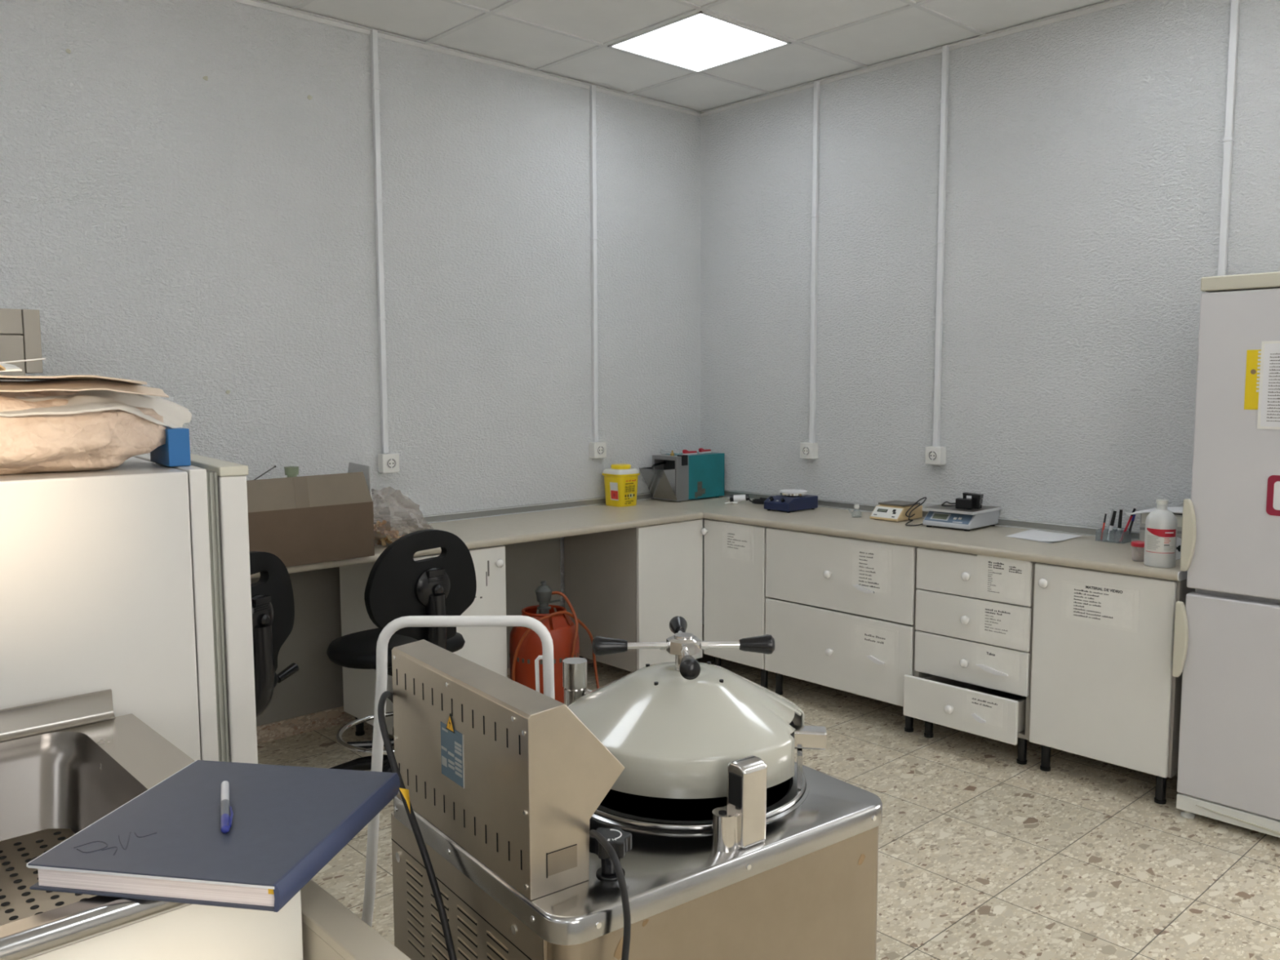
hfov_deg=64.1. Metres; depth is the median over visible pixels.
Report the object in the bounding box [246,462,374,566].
cardboard box
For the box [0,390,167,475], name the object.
fabric bag
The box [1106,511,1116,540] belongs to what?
marker
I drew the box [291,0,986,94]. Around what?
grid
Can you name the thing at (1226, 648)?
refrigerator
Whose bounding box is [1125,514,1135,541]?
pen
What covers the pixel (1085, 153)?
wall
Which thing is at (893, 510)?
balance
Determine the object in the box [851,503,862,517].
flask
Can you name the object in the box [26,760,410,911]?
notebook
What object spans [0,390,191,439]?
paper sheet
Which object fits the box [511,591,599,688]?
gas hose
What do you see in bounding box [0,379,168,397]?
paper sheet
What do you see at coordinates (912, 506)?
cable
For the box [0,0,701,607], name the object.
wall
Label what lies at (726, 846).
autoclave
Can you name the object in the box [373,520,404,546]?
cork
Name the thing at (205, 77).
trim
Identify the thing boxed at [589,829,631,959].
cable
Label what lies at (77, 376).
paper sheet
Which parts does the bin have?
lid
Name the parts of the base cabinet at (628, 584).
panel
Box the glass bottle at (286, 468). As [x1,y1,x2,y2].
[284,466,298,477]
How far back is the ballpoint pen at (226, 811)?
1.27 m
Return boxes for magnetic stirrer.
[764,488,817,512]
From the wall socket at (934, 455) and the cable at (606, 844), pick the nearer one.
the cable at (606, 844)
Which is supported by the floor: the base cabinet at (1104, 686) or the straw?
the base cabinet at (1104, 686)
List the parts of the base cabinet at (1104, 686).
knob, leg, leg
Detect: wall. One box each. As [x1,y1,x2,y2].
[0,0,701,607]
[700,0,1279,624]
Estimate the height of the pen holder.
0.052 m
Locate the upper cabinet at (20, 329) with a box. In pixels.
[0,308,43,381]
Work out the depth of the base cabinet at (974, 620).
3.99 m
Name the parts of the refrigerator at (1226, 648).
handle, handle, door, door, magnet strip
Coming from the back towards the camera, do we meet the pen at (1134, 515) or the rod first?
the pen at (1134, 515)
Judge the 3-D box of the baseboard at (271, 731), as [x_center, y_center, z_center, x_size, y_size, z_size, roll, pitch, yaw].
[-2.003,1.085,3.794,6.400,0.075,0.012,-5,7,-42]
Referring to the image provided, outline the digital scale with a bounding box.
[922,503,1001,531]
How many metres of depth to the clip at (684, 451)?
5.54 m
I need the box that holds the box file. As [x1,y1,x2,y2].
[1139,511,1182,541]
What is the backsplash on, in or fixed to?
attached to the sink at (67, 763)
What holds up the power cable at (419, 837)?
hanging from the autoclave
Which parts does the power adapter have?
cord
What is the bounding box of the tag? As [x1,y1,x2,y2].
[676,454,688,465]
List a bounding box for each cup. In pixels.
[1130,541,1144,561]
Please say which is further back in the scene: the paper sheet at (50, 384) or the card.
the card
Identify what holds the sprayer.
on the floor
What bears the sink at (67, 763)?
on the floor
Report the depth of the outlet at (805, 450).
5.23 m
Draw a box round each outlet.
[386,457,396,469]
[596,445,604,454]
[801,446,809,455]
[927,450,937,461]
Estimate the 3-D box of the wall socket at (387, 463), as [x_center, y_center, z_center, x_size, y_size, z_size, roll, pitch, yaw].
[-1.103,-0.074,4.490,0.082,0.082,0.053,-5,7,-42]
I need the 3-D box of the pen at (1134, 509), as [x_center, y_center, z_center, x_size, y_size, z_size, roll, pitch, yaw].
[1.919,0.178,4.022,0.055,0.137,0.010,2,6,23]
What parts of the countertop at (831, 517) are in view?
white cap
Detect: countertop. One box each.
[250,492,703,578]
[636,489,1186,581]
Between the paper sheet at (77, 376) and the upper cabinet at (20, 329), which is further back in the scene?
the upper cabinet at (20, 329)
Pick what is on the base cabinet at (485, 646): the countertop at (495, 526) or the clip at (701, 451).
the countertop at (495, 526)
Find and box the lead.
[727,494,767,504]
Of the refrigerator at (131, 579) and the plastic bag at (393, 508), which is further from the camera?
the plastic bag at (393, 508)
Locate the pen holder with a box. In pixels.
[1095,525,1130,543]
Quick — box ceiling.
[261,0,1109,111]
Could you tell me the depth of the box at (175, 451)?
1.90 m
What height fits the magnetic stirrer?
0.094 m
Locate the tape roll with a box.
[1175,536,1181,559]
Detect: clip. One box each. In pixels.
[682,449,697,454]
[698,448,711,453]
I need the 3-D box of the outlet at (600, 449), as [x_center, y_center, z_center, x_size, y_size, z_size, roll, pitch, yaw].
[-0.203,-0.154,5.283,0.049,0.049,0.005,-5,7,-42]
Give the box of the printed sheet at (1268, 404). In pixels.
[1257,340,1279,429]
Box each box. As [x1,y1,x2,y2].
[150,426,191,466]
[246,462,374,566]
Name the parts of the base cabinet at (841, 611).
leg, knob, knob, drawer, drawer, leg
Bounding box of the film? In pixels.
[0,363,22,373]
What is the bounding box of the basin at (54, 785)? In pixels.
[0,731,147,841]
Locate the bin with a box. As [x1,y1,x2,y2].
[601,463,639,506]
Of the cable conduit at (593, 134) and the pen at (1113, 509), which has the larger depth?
the cable conduit at (593, 134)
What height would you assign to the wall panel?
0.724 m
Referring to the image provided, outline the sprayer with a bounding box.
[509,580,579,703]
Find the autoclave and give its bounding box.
[391,616,882,959]
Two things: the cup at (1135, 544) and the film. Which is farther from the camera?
the cup at (1135, 544)
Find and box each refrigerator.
[0,453,257,764]
[1172,271,1279,837]
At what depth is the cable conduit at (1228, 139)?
3.74 m
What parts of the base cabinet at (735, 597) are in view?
knob, leg, leg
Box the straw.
[0,357,45,363]
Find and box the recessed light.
[607,10,791,72]
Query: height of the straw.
0.019 m
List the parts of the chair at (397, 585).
arm, arm, seat, backrest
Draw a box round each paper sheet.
[0,374,146,384]
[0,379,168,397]
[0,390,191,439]
[1006,528,1082,542]
[1007,529,1062,543]
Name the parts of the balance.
panel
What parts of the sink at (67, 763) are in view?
drain plate, panel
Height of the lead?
0.046 m
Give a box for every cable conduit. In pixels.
[370,29,388,453]
[589,84,598,442]
[808,80,819,442]
[933,45,949,446]
[1217,0,1239,275]
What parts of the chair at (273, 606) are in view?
backrest, seat, lever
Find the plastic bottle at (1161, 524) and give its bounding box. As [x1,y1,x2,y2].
[1143,499,1177,568]
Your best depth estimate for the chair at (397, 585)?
3.51 m
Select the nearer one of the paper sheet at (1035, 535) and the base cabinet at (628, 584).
the paper sheet at (1035, 535)
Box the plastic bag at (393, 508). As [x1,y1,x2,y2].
[371,487,433,546]
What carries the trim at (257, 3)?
attached to the wall at (166, 227)
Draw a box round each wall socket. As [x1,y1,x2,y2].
[377,453,399,473]
[588,441,606,458]
[800,442,817,459]
[924,445,946,465]
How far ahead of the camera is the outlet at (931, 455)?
4.70 m
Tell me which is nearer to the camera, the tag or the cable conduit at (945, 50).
the cable conduit at (945, 50)
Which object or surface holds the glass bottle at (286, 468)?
in the cardboard box at (303, 520)
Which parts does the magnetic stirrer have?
plate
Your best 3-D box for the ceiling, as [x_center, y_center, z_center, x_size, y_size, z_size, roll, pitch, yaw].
[-0.020,-1.679,1.355,6.640,0.098,6.140,-5,7,-42]
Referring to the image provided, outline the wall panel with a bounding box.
[250,537,560,726]
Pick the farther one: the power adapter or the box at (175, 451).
the power adapter
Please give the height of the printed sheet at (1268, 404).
0.272 m
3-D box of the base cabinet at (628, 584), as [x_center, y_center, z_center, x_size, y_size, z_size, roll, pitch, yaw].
[-0.036,0.584,5.149,0.432,0.802,0.562,-5,7,-42]
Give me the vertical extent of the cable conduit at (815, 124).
1.800 m
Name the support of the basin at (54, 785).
in the sink at (67, 763)
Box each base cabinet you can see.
[300,879,411,959]
[339,545,506,736]
[564,519,702,671]
[701,519,768,688]
[764,527,918,732]
[902,546,1035,764]
[1029,562,1195,804]
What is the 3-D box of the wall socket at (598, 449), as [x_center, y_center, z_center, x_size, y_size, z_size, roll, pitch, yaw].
[-0.219,-0.156,5.300,0.082,0.082,0.053,-5,7,-42]
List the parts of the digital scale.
display panel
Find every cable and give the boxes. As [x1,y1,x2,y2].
[377,691,457,959]
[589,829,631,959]
[905,497,926,525]
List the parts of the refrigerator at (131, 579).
door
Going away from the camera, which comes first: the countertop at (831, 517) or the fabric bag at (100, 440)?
the fabric bag at (100, 440)
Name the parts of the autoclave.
rating plate, panel, type plate, hinge post, valve knob, lid, plate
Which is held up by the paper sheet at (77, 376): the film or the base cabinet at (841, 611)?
the film
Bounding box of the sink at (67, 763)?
[0,688,302,959]
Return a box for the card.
[1266,475,1279,515]
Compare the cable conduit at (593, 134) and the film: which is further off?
the cable conduit at (593, 134)
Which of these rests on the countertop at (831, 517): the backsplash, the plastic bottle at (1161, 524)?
the plastic bottle at (1161, 524)
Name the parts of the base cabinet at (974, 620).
leg, knob, drawer, knob, knob, knob, drawer, drawer, drawer, leg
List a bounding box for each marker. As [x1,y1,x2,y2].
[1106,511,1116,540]
[1116,509,1122,540]
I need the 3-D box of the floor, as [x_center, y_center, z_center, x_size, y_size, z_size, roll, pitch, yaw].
[-0.009,1.370,1.645,6.640,0.100,6.140,-5,7,-42]
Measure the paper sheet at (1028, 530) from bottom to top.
0.002 m
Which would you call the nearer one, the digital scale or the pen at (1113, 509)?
the pen at (1113, 509)
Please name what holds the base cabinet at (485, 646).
on the floor
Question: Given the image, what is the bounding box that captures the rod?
[253,465,275,479]
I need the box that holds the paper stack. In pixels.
[1125,506,1182,515]
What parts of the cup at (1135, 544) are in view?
lid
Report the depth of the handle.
1.98 m
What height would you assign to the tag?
0.056 m
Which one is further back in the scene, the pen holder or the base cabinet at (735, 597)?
the base cabinet at (735, 597)
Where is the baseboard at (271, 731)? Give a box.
[256,657,596,744]
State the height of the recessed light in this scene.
0.009 m
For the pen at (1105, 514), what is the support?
in the pen holder
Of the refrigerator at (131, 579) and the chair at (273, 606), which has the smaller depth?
the refrigerator at (131, 579)
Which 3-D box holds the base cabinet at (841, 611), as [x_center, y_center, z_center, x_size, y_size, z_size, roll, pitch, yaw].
[1.043,0.625,4.678,0.585,0.802,0.798,-5,7,-42]
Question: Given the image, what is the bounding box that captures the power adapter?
[941,492,983,509]
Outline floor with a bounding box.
[257,637,1279,959]
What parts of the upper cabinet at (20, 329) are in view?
door panel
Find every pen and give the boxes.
[220,780,233,833]
[1100,513,1106,539]
[1105,508,1114,538]
[1119,508,1136,542]
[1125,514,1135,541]
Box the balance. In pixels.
[869,500,922,521]
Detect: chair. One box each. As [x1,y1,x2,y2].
[249,551,298,764]
[326,528,476,772]
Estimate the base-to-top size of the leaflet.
0.028 m
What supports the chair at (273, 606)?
on the floor
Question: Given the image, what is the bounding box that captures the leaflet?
[0,364,5,370]
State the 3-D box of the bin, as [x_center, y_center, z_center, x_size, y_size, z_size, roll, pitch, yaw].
[-0.099,0.025,5.321,0.164,0.213,0.164,-5,7,-42]
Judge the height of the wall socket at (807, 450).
0.082 m
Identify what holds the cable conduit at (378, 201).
attached to the wall at (166, 227)
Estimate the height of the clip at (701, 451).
0.030 m
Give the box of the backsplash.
[0,688,115,742]
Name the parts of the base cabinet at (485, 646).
leg, door, knob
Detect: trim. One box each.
[202,75,208,80]
[229,0,1137,117]
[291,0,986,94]
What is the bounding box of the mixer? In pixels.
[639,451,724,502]
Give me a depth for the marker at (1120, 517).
4.07 m

